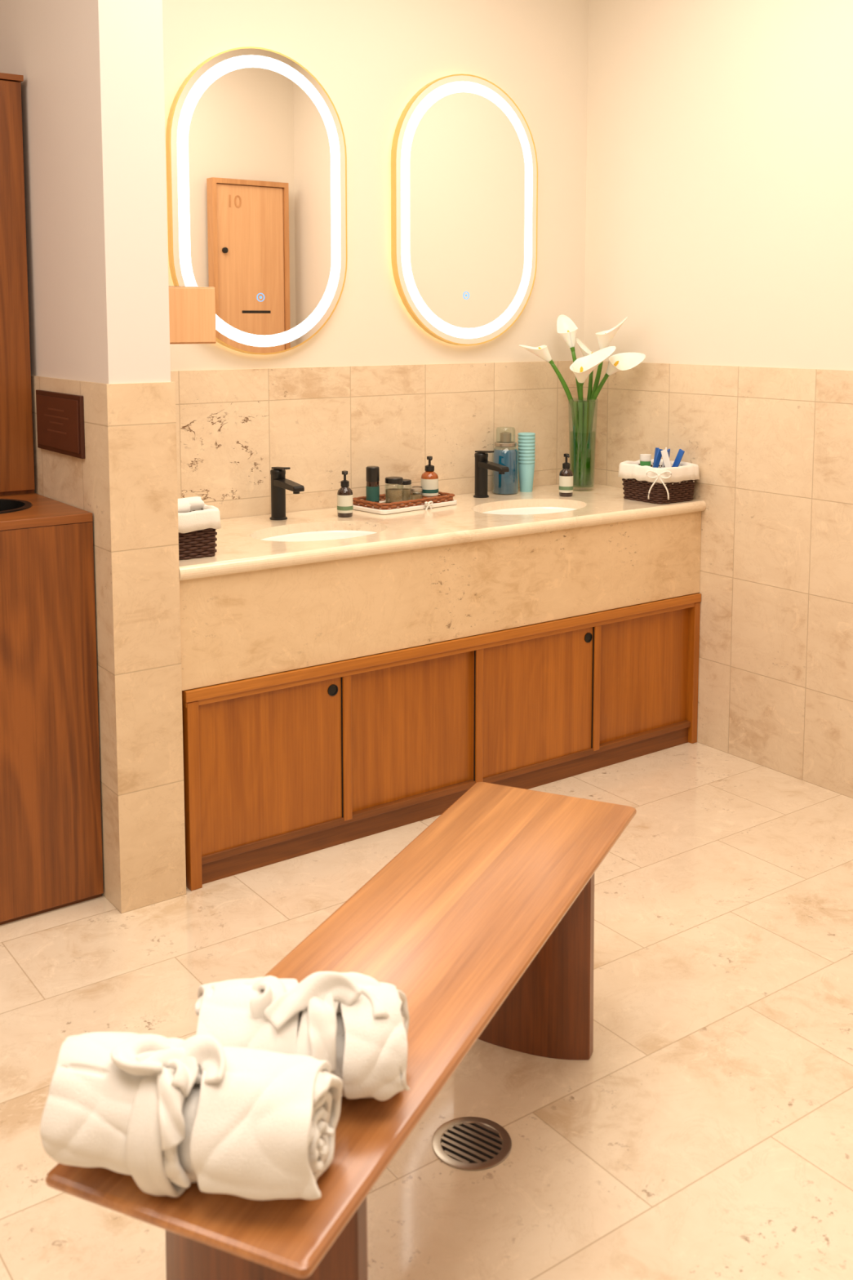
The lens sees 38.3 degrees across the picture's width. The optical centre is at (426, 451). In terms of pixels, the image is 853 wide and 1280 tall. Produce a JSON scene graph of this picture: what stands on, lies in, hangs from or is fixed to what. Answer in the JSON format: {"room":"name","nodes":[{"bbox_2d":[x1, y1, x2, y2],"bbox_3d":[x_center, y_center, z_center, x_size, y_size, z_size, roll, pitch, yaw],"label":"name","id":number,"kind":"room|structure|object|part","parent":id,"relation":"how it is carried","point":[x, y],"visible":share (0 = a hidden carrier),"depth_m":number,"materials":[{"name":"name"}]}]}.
{"room":"changing room","nodes":[
{"label":"changing room","id":0,"kind":"room"},
{"bbox_2d":[0,0,170,383],"bbox_3d":[-0.948,-0.970,3.229,0.158,1.540,0.881,-4,8,-36],"label":"wall","id":1,"kind":"structure","parent":0,"point":[93,106],"depth_m":2.95,"materials":[{"name":"white paint"}]},
{"bbox_2d":[168,285,216,344],"bbox_3d":[-0.683,-0.363,3.261,0.216,0.152,0.124,-4,8,-36],"label":"box","id":2,"kind":"object","parent":1,"relation":"attached to","point":[192,309],"visible":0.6,"depth_m":3.23,"materials":[{"name":"brown wood"}]},
{"bbox_2d":[31,375,186,913],"bbox_3d":[-0.945,0.448,3.377,0.174,1.310,0.889,-4,8,-36],"label":"tile","id":3,"kind":"structure","parent":0,"point":[126,477],"depth_m":3.02,"materials":[{"name":"tile"}]},
{"bbox_2d":[35,389,84,458],"bbox_3d":[-0.948,-0.074,3.164,0.014,0.156,0.330,-4,8,-36],"label":"wall plaque","id":4,"kind":"object","parent":3,"relation":"attached to","point":[60,415],"visible":1,"depth_m":3.13,"materials":[{"name":"brown wood"}]},
{"bbox_2d":[162,0,588,370],"bbox_3d":[-0.137,-1.068,4.144,2.258,1.540,0.200,-4,8,-36],"label":"wall","id":5,"kind":"structure","parent":0,"point":[371,58],"depth_m":4.06,"materials":[{"name":"white paint"}]},
{"bbox_2d":[165,46,347,355],"bbox_3d":[-0.509,-0.760,3.757,0.605,0.922,0.037,-4,8,-36],"label":"led mirror","id":6,"kind":"object","parent":5,"relation":"attached to","point":[256,157],"visible":0.94,"depth_m":3.73,"materials":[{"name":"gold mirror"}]},
{"bbox_2d":[391,73,537,345],"bbox_3d":[0.137,-0.824,4.220,0.617,0.915,0.037,-4,8,-36],"label":"led mirror","id":7,"kind":"object","parent":5,"relation":"attached to","point":[464,164],"visible":1,"depth_m":4.19,"materials":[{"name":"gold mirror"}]},
{"bbox_2d":[0,742,852,1279],"bbox_3d":[0.247,1.356,1.518,5.000,0.100,5.800,-4,8,-36],"label":"floor","id":8,"kind":"structure","parent":0,"point":[705,1132],"depth_m":2.46,"materials":[{"name":"tile"}]},
{"bbox_2d":[0,493,103,924],"bbox_3d":[-1.447,0.637,3.095,0.984,0.994,0.779,-4,8,-36],"label":"base cabinet","id":9,"kind":"object","parent":8,"relation":"on","point":[51,835],"visible":1,"depth_m":3.00,"materials":[{"name":"brown wood"}]},
{"bbox_2d":[0,72,34,496],"bbox_3d":[-1.566,-0.423,3.147,0.984,1.110,0.370,-4,8,-36],"label":"wall cabinet","id":10,"kind":"object","parent":9,"relation":"on","point":[16,444],"visible":1,"depth_m":3.27,"materials":[{"name":"brown wood"}]},
{"bbox_3d":[-1.566,-0.967,3.088,0.984,0.015,0.370,-4,8,-36],"label":"cornice","id":11,"kind":"part","parent":10,"relation":"part of","materials":[{"name":"brown wood"}]},
{"bbox_3d":[-1.447,0.158,3.043,0.984,0.022,0.779,-4,8,-36],"label":"panel","id":12,"kind":"part","parent":9,"relation":"part of","materials":[{"name":"brown wood"}]},
{"bbox_2d":[44,782,636,1279],"bbox_3d":[-0.008,1.024,2.037,0.362,0.450,1.385,3,7,24],"label":"wooden bench","id":13,"kind":"object","parent":8,"relation":"on","point":[484,922],"visible":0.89,"depth_m":2.00,"materials":[{"name":"brown wood"}]},
{"bbox_2d":[40,1031,342,1199],"bbox_3d":[-0.284,0.775,1.469,0.373,0.159,0.195,1,6,12],"label":"bathrobe","id":14,"kind":"object","parent":13,"relation":"on","point":[170,1114],"visible":1,"depth_m":1.41,"materials":[{"name":"white fabric"}]},
{"bbox_3d":[-0.292,0.786,1.472,0.059,0.135,0.186,2,6,18],"label":"sash","id":15,"kind":"part","parent":14,"relation":"part of","materials":[{"name":"white fabric"}]},
{"bbox_3d":[-0.211,1.087,1.593,0.294,0.420,0.086,3,7,24],"label":"leg","id":16,"kind":"part","parent":13,"relation":"part of","materials":[{"name":"brown wood"}]},
{"bbox_2d":[195,971,409,1101],"bbox_3d":[-0.167,0.756,1.616,0.294,0.164,0.184,0,6,0],"label":"bathrobe","id":17,"kind":"object","parent":13,"relation":"on","point":[357,1023],"visible":0.84,"depth_m":1.56,"materials":[{"name":"white fabric"}]},
{"bbox_3d":[-0.134,0.770,1.619,0.047,0.132,0.179,1,6,8],"label":"sash","id":18,"kind":"part","parent":17,"relation":"part of","materials":[{"name":"white fabric"}]},
{"bbox_3d":[0.195,0.991,2.485,0.294,0.420,0.086,3,7,24],"label":"leg","id":19,"kind":"part","parent":13,"relation":"part of","materials":[{"name":"brown wood"}]},
{"bbox_2d":[170,360,583,519],"bbox_3d":[-0.135,0.350,4.292,2.258,1.310,0.208,-4,8,-36],"label":"tile","id":20,"kind":"structure","parent":8,"relation":"on","point":[233,426],"depth_m":4.04,"materials":[{"name":"tile"}]},
{"bbox_2d":[178,483,706,890],"bbox_3d":[-0.010,0.623,3.901,1.928,0.850,0.613,-4,8,-36],"label":"sink vanity","id":21,"kind":"object","parent":8,"relation":"on","point":[344,680],"visible":0.98,"depth_m":3.58,"materials":[{"name":"stone"}]},
{"bbox_3d":[-0.406,0.830,3.297,0.462,0.412,0.009,-4,8,-36],"label":"sliding door","id":22,"kind":"part","parent":21,"relation":"part of","materials":[{"name":"brown wood"}]},
{"bbox_3d":[-0.257,0.656,3.379,0.032,0.032,0.004,-4,8,-36],"label":"finger pull","id":23,"kind":"part","parent":21,"relation":"part of","materials":[{"name":"black metal"}]},
{"bbox_3d":[-0.044,0.800,3.572,0.486,0.412,0.009,-4,8,-36],"label":"sliding door","id":24,"kind":"part","parent":21,"relation":"part of","materials":[{"name":"brown wood"}]},
{"bbox_3d":[0.151,0.558,3.680,1.914,0.028,0.060,-4,8,-36],"label":"rail","id":25,"kind":"part","parent":21,"relation":"part of","materials":[{"name":"brown wood"}]},
{"bbox_2d":[178,483,706,580],"bbox_3d":[-0.010,0.218,3.857,1.928,0.036,0.613,-4,8,-36],"label":"countertop","id":26,"kind":"structure","parent":21,"relation":"on","point":[240,548],"depth_m":3.72,"materials":[{"name":"stone"}]},
{"bbox_2d":[177,496,221,559],"bbox_3d":[-0.651,0.191,3.222,0.171,0.154,0.211,-4,8,-36],"label":"wicker basket","id":27,"kind":"object","parent":26,"relation":"on","point":[198,522],"visible":0.41,"depth_m":3.16,"materials":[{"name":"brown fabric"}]},
{"bbox_2d":[177,500,191,512],"bbox_3d":[-0.657,0.147,3.180,0.053,0.038,0.110,5,8,37],"label":"hand towel","id":28,"kind":"object","parent":27,"relation":"on","point":[184,506],"depth_m":3.18,"materials":[{"name":"white fabric"}]},
{"bbox_2d":[177,496,204,511],"bbox_3d":[-0.633,0.138,3.233,0.107,0.037,0.051,-5,8,-41],"label":"hand towel","id":29,"kind":"object","parent":27,"relation":"on","point":[195,503],"depth_m":3.22,"materials":[{"name":"white fabric"}]},
{"bbox_2d":[269,466,304,519],"bbox_3d":[-0.426,0.129,3.742,0.054,0.165,0.159,-4,8,-36],"label":"faucet","id":30,"kind":"object","parent":26,"relation":"on","point":[279,483],"visible":1,"depth_m":3.76,"materials":[{"name":"metal"}]},
{"bbox_3d":[-0.447,0.050,3.762,0.022,0.006,0.082,-4,4,-36],"label":"lever","id":31,"kind":"part","parent":30,"relation":"part of","materials":[{"name":"black metal"}]},
{"bbox_3d":[-0.418,0.100,3.728,0.042,0.027,0.132,-4,8,-36],"label":"spout","id":32,"kind":"part","parent":30,"relation":"part of","materials":[{"name":"black metal"}]},
{"bbox_2d":[262,530,377,541],"bbox_3d":[-0.311,0.319,3.589,0.429,0.123,0.299,-4,8,-36],"label":"basin","id":33,"kind":"object","parent":26,"relation":"in","point":[271,535],"depth_m":3.72,"materials":[{"name":"white ceramic"}]},
{"bbox_2d":[337,470,353,517],"bbox_3d":[-0.254,0.130,3.833,0.051,0.145,0.050,5,8,40],"label":"pump bottle","id":34,"kind":"object","parent":26,"relation":"on","point":[344,494],"visible":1,"depth_m":3.82,"materials":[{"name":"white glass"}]},
{"bbox_3d":[-0.255,0.152,3.835,0.048,0.101,0.048,-1,6,-7],"label":"glass","id":35,"kind":"part","parent":34,"relation":"part of","materials":[{"name":"brown glass"}]},
{"bbox_2d":[352,491,457,514],"bbox_3d":[-0.071,0.169,4.037,0.335,0.047,0.196,-6,8,-43],"label":"wicker tray","id":36,"kind":"object","parent":26,"relation":"on","point":[444,499],"visible":0.75,"depth_m":3.96,"materials":[{"name":"brown wicker"}]},
{"bbox_2d":[365,466,379,505],"bbox_3d":[-0.174,0.110,3.976,0.043,0.125,0.043,-4,8,-36],"label":"shampoo bottle","id":37,"kind":"object","parent":36,"relation":"on","point":[372,473],"visible":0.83,"depth_m":3.96,"materials":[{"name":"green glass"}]},
{"bbox_2d":[385,476,403,505],"bbox_3d":[-0.105,0.127,3.991,0.060,0.088,0.060,-4,8,-36],"label":"glass jar","id":38,"kind":"object","parent":36,"relation":"on","point":[393,495],"visible":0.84,"depth_m":3.97,"materials":[{"name":"white"}]},
{"bbox_3d":[-0.105,0.092,3.987,0.059,0.018,0.059,-4,8,-36],"label":"lid","id":39,"kind":"part","parent":38,"relation":"part of","materials":[{"name":"black plastic"}]},
{"bbox_2d":[398,479,411,501],"bbox_3d":[-0.073,0.128,4.070,0.048,0.070,0.048,-4,8,-36],"label":"glass jar","id":40,"kind":"object","parent":36,"relation":"on","point":[406,491],"visible":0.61,"depth_m":4.05,"materials":[{"name":"white"}]},
{"bbox_3d":[-0.073,0.100,4.067,0.047,0.014,0.047,-4,8,-36],"label":"lid","id":41,"kind":"part","parent":40,"relation":"part of","materials":[{"name":"black plastic"}]},
{"bbox_2d":[409,487,422,502],"bbox_3d":[-0.034,0.143,4.020,0.042,0.050,0.042,-4,8,-36],"label":"jar","id":42,"kind":"object","parent":36,"relation":"on","point":[413,496],"visible":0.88,"depth_m":4.00,"materials":[{"name":"clear glass"}]},
{"bbox_3d":[-0.034,0.123,4.018,0.041,0.010,0.041,-4,8,-36],"label":"lid","id":43,"kind":"part","parent":42,"relation":"part of","materials":[{"name":"metal"}]},
{"bbox_2d":[412,485,422,494],"bbox_3d":[-0.031,0.138,4.090,0.034,0.045,0.034,-4,8,-36],"label":"glass jar","id":44,"kind":"object","parent":36,"relation":"on","point":[420,493],"visible":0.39,"depth_m":4.08,"materials":[{"name":"white"}]},
{"bbox_2d":[422,495,434,498],"bbox_3d":[0.007,0.156,4.047,0.044,0.018,0.044,-4,8,-36],"label":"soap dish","id":45,"kind":"object","parent":36,"relation":"on","point":[425,496],"visible":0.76,"depth_m":4.04,"materials":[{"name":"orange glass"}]},
{"bbox_2d":[420,455,438,499],"bbox_3d":[0.011,0.086,4.110,0.060,0.145,0.063,-1,6,-7],"label":"pump bottle","id":46,"kind":"object","parent":36,"relation":"on","point":[429,478],"visible":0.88,"depth_m":4.09,"materials":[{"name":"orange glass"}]},
{"bbox_3d":[0.010,0.107,4.114,0.058,0.101,0.058,-1,6,-7],"label":"glass","id":47,"kind":"part","parent":46,"relation":"part of","materials":[{"name":"orange glass"}]},
{"bbox_2d":[473,450,509,497],"bbox_3d":[0.221,0.079,4.214,0.054,0.165,0.159,-4,8,-36],"label":"faucet","id":48,"kind":"object","parent":26,"relation":"on","point":[482,464],"visible":1,"depth_m":4.24,"materials":[{"name":"metal"}]},
{"bbox_3d":[0.200,-0.001,4.233,0.022,0.006,0.082,-4,4,-36],"label":"lever","id":49,"kind":"part","parent":48,"relation":"part of","materials":[{"name":"black metal"}]},
{"bbox_3d":[0.228,0.050,4.199,0.042,0.027,0.132,-4,8,-36],"label":"spout","id":50,"kind":"part","parent":48,"relation":"part of","materials":[{"name":"black metal"}]},
{"bbox_2d":[493,431,518,493],"bbox_3d":[0.279,0.030,4.341,0.092,0.236,0.092,-4,8,-36],"label":"bottle","id":51,"kind":"object","parent":26,"relation":"on","point":[506,483],"visible":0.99,"depth_m":4.31,"materials":[{"name":"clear glass"}]},
{"bbox_2d":[517,432,535,492],"bbox_3d":[0.357,0.037,4.393,0.063,0.210,0.063,-4,8,-36],"label":"paper cups","id":52,"kind":"object","parent":26,"relation":"on","point":[526,441],"visible":0.92,"depth_m":4.37,"materials":[{"name":"teal paper"}]},
{"bbox_2d":[483,506,575,515],"bbox_3d":[0.341,0.269,4.058,0.429,0.123,0.299,-4,8,-36],"label":"basin","id":53,"kind":"object","parent":26,"relation":"in","point":[492,510],"depth_m":4.20,"materials":[{"name":"white ceramic"}]},
{"bbox_2d":[559,453,573,497],"bbox_3d":[0.488,0.079,4.280,0.051,0.150,0.050,5,8,40],"label":"pump bottle","id":54,"kind":"object","parent":26,"relation":"on","point":[566,474],"visible":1,"depth_m":4.26,"materials":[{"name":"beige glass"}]},
{"bbox_3d":[0.487,0.102,4.283,0.048,0.104,0.048,-1,6,-7],"label":"glass","id":55,"kind":"part","parent":54,"relation":"part of","materials":[{"name":"brown glass"}]},
{"bbox_2d":[519,315,645,486],"bbox_3d":[0.559,-0.174,4.373,0.421,0.626,0.211,3,7,26],"label":"vase","id":56,"kind":"object","parent":26,"relation":"on","point":[582,411],"visible":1,"depth_m":4.38,"materials":[{"name":"clear glass"}]},
{"bbox_3d":[0.501,-0.104,4.403,0.130,0.449,0.018,-1,6,-11],"label":"stem","id":57,"kind":"part","parent":56,"relation":"part of","materials":[{"name":"green plant"}]},
{"bbox_3d":[0.547,-0.128,4.425,0.062,0.491,0.019,1,6,10],"label":"stem","id":58,"kind":"part","parent":56,"relation":"part of","materials":[{"name":"green plant"}]},
{"bbox_3d":[0.556,-0.065,4.396,0.034,0.373,0.065,5,8,38],"label":"stem","id":59,"kind":"part","parent":56,"relation":"part of","materials":[{"name":"green plant"}]},
{"bbox_3d":[0.575,-0.088,4.430,0.045,0.411,0.023,1,6,13],"label":"stem","id":60,"kind":"part","parent":56,"relation":"part of","materials":[{"name":"green plant"}]},
{"bbox_3d":[0.585,-0.121,4.413,0.105,0.481,0.025,2,6,18],"label":"stem","id":61,"kind":"part","parent":56,"relation":"part of","materials":[{"name":"green plant"}]},
{"bbox_3d":[0.598,-0.081,4.395,0.112,0.404,0.036,2,6,19],"label":"stem","id":62,"kind":"part","parent":56,"relation":"part of","materials":[{"name":"green plant"}]},
{"bbox_2d":[617,447,699,504],"bbox_3d":[0.790,0.077,4.183,0.234,0.174,0.238,-4,8,-36],"label":"wicker basket","id":63,"kind":"object","parent":26,"relation":"on","point":[657,480],"visible":1,"depth_m":4.14,"materials":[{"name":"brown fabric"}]},
{"bbox_3d":[0.155,1.000,3.731,1.852,0.020,0.038,-4,8,-36],"label":"rail","id":64,"kind":"part","parent":21,"relation":"part of","materials":[{"name":"brown wood"}]},
{"bbox_3d":[0.349,0.771,3.840,0.503,0.412,0.009,-4,8,-36],"label":"sliding door","id":65,"kind":"part","parent":21,"relation":"part of","materials":[{"name":"brown wood"}]},
{"bbox_3d":[0.519,0.596,3.938,0.032,0.032,0.004,-4,8,-36],"label":"finger pull","id":66,"kind":"part","parent":21,"relation":"part of","materials":[{"name":"black metal"}]},
{"bbox_3d":[0.720,0.741,4.122,0.465,0.412,0.009,-4,8,-36],"label":"sliding door","id":67,"kind":"part","parent":21,"relation":"part of","materials":[{"name":"brown wood"}]},
{"bbox_2d":[431,1116,511,1170],"bbox_3d":[0.081,1.232,2.190,0.142,0.004,0.142,4,8,36],"label":"floor drain","id":68,"kind":"object","parent":8,"relation":"on","point":[464,1143],"visible":1,"depth_m":2.19,"materials":[{"name":"metal"}]},
{"bbox_2d":[582,360,852,798],"bbox_3d":[1.361,0.393,3.890,0.308,1.310,2.202,-4,8,-36],"label":"tile","id":69,"kind":"structure","parent":8,"relation":"on","point":[771,448],"depth_m":3.98,"materials":[{"name":"tile"}]},
{"bbox_2d":[583,0,852,370],"bbox_3d":[1.433,-1.014,3.647,0.300,1.540,2.450,-4,8,-36],"label":"wall","id":70,"kind":"structure","parent":0,"point":[719,221],"depth_m":4.04,"materials":[{"name":"white paint"}]}
]}

